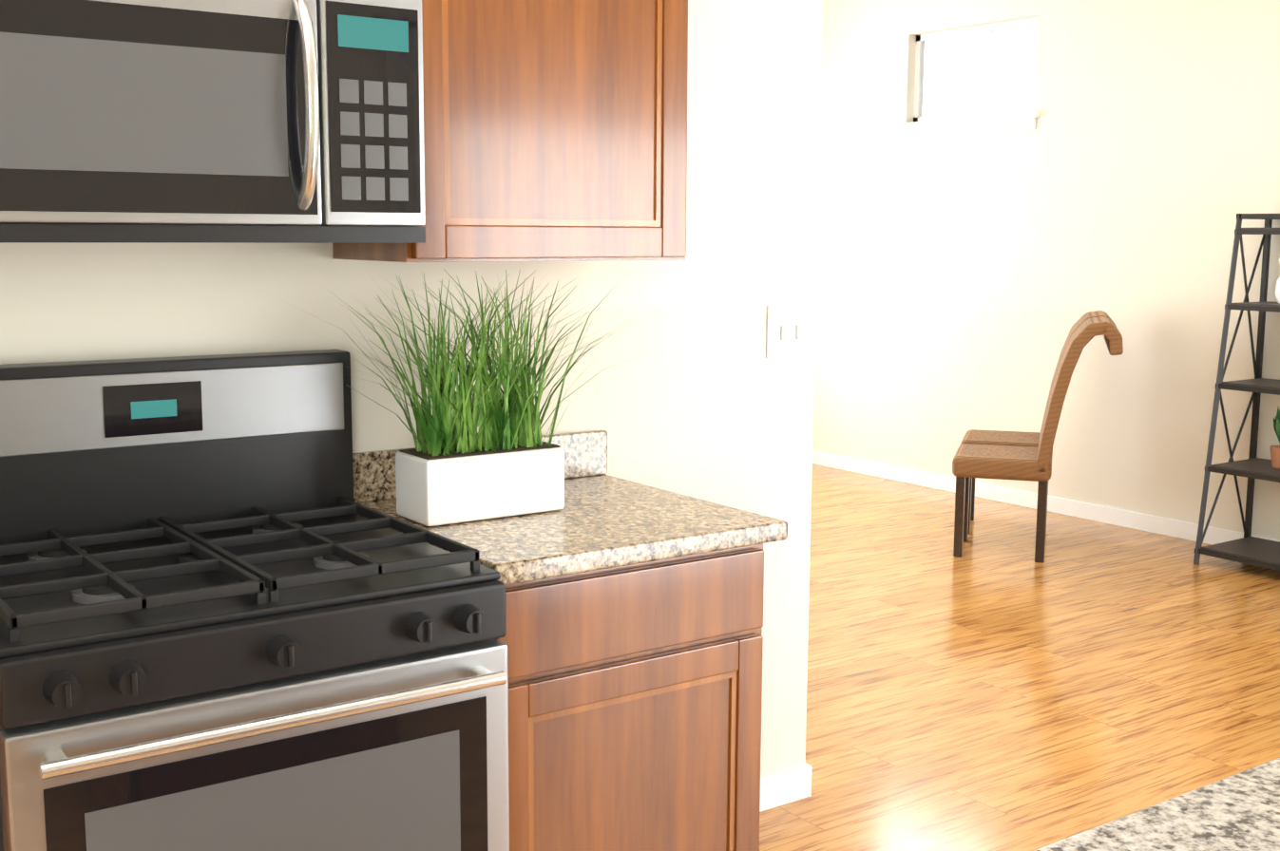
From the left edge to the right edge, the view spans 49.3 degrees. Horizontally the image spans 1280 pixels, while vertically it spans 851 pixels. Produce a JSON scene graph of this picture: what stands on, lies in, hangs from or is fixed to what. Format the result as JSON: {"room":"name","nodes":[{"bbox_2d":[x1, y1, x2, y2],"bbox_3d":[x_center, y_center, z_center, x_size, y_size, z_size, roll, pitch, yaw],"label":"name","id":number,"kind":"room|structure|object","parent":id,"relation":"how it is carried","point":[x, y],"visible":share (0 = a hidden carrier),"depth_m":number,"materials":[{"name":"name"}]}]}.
{"room":"kitchen","nodes":[
{"label":"kitchen","id":0,"kind":"room"},
{"bbox_2d":[0,0,822,779],"bbox_3d":[-1.762,-0.445,1.971,5.310,3.250,0.120,-5,10,-35],"label":"wall","id":1,"kind":"structure","parent":0,"point":[703,397],"depth_m":3.17,"materials":[{"name":"beige paint"}]},
{"bbox_2d":[0,0,425,243],"bbox_3d":[-0.783,-0.511,2.287,0.772,0.415,0.477,-5,10,-35],"label":"microwave","id":2,"kind":"object","parent":1,"relation":"attached to","point":[225,121],"visible":1,"depth_m":2.15,"materials":[{"name":"grey metal"}]},
{"bbox_2d":[332,0,687,262],"bbox_3d":[-0.275,-0.860,2.680,0.688,1.075,0.346,-5,10,-35],"label":"upper cabinet","id":3,"kind":"object","parent":1,"relation":"attached to","point":[555,130],"visible":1,"depth_m":2.57,"materials":[{"name":"brown wood"}]},
{"bbox_2d":[759,764,808,812],"bbox_3d":[0.187,0.955,3.479,0.610,0.085,0.013,-5,10,-35],"label":"baseboard","id":4,"kind":"structure","parent":1,"relation":"attached to","point":[785,788],"depth_m":3.60,"materials":[{"name":"white wood"}]},
{"bbox_2d":[766,304,806,359],"bbox_3d":[0.364,-0.232,3.435,0.125,0.130,0.014,-5,10,-35],"label":"switch plate","id":5,"kind":"object","parent":1,"relation":"attached to","point":[786,331],"visible":1,"depth_m":3.43,"materials":[{"name":"white plastic"}]},
{"bbox_2d":[808,764,811,797],"bbox_3d":[-0.856,0.673,5.476,0.013,0.085,4.513,-5,10,-35],"label":"baseboard","id":6,"kind":"structure","parent":1,"relation":"attached to","point":[810,767],"depth_m":3.65,"materials":[{"name":"white wood"}]},
{"bbox_2d":[759,463,1279,850],"bbox_3d":[-0.587,0.998,3.664,9.190,0.060,8.070,-5,10,-35],"label":"floor","id":7,"kind":"structure","parent":0,"point":[995,687],"depth_m":4.69,"materials":[{"name":"laminate"}]},
{"bbox_2d":[0,349,509,850],"bbox_3d":[-0.699,0.531,2.314,0.760,1.235,0.716,-5,10,-35],"label":"range","id":8,"kind":"object","parent":7,"relation":"on","point":[230,620],"visible":1,"depth_m":2.16,"materials":[{"name":"grey metal"}]},
{"bbox_2d":[496,543,764,850],"bbox_3d":[-0.178,0.645,2.797,0.600,0.884,0.616,-5,10,-35],"label":"base cabinet","id":9,"kind":"object","parent":7,"relation":"on","point":[635,694],"visible":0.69,"depth_m":2.50,"materials":[{"name":"brown wood"}]},
{"bbox_2d":[352,430,787,585],"bbox_3d":[-0.709,0.188,2.340,1.983,0.137,0.637,-5,10,-35],"label":"countertop","id":10,"kind":"structure","parent":9,"relation":"on","point":[601,520],"depth_m":2.62,"materials":[{"name":"stone"}]},
{"bbox_2d":[283,268,657,527],"bbox_3d":[-0.310,-0.064,2.686,0.809,0.469,0.401,-5,10,-35],"label":"potted plant","id":11,"kind":"object","parent":10,"relation":"on","point":[453,467],"visible":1,"depth_m":2.64,"materials":[{"name":"green plant"}]},
{"bbox_2d":[952,316,1123,563],"bbox_3d":[1.812,0.051,6.403,0.708,1.093,0.430,3,8,17],"label":"wicker chair","id":12,"kind":"object","parent":7,"relation":"on","point":[1002,463],"visible":1,"depth_m":6.25,"materials":[{"name":"brown wicker"}]},
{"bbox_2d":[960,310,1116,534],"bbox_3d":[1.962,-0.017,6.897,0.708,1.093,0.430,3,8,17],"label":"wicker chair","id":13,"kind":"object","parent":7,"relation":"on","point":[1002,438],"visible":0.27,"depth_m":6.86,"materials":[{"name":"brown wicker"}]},
{"bbox_2d":[1193,213,1279,571],"bbox_3d":[2.834,-0.131,6.050,0.423,1.563,0.605,-5,10,-35],"label":"shelf unit","id":14,"kind":"object","parent":7,"relation":"on","point":[1249,549],"visible":1,"depth_m":6.23,"materials":[{"name":"black metal"}]},
{"bbox_2d":[1269,257,1279,468],"bbox_3d":[2.896,-0.275,6.059,0.138,0.941,0.355,-5,10,-35],"label":"decor","id":15,"kind":"object","parent":14,"relation":"on","point":[1275,455],"visible":0.98,"depth_m":6.15,"materials":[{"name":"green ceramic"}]},
{"bbox_3d":[0.912,0.930,0.781,0.650,0.883,1.446,-5,10,-35],"label":"cabinet","id":16,"kind":"object","parent":7,"relation":"on","visible":0},
{"bbox_2d":[1034,757,1279,850],"bbox_3d":[0.972,0.464,0.783,0.880,0.037,1.486,-5,10,-35],"label":"countertop","id":17,"kind":"structure","parent":16,"relation":"on","point":[1239,811],"depth_m":1.30,"materials":[{"name":"stone"}]},
{"bbox_2d":[812,0,1279,539],"bbox_3d":[3.125,-0.980,6.032,0.120,3.250,8.070,-5,10,-35],"label":"wall","id":18,"kind":"structure","parent":0,"point":[964,283],"depth_m":7.23,"materials":[{"name":"beige paint"}]},
{"bbox_2d":[897,17,1039,138],"bbox_3d":[1.834,-1.907,7.706,0.135,0.585,1.000,-5,10,-35],"label":"window","id":19,"kind":"structure","parent":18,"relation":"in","point":[998,121],"depth_m":7.75,"materials":[{"name":"white"}]},
{"bbox_2d":[812,450,1279,544],"bbox_3d":[3.061,0.593,6.210,0.016,0.085,7.830,-5,10,-35],"label":"baseboard","id":20,"kind":"structure","parent":18,"relation":"attached to","point":[1185,530],"depth_m":7.43,"materials":[{"name":"white wood"}]}
]}

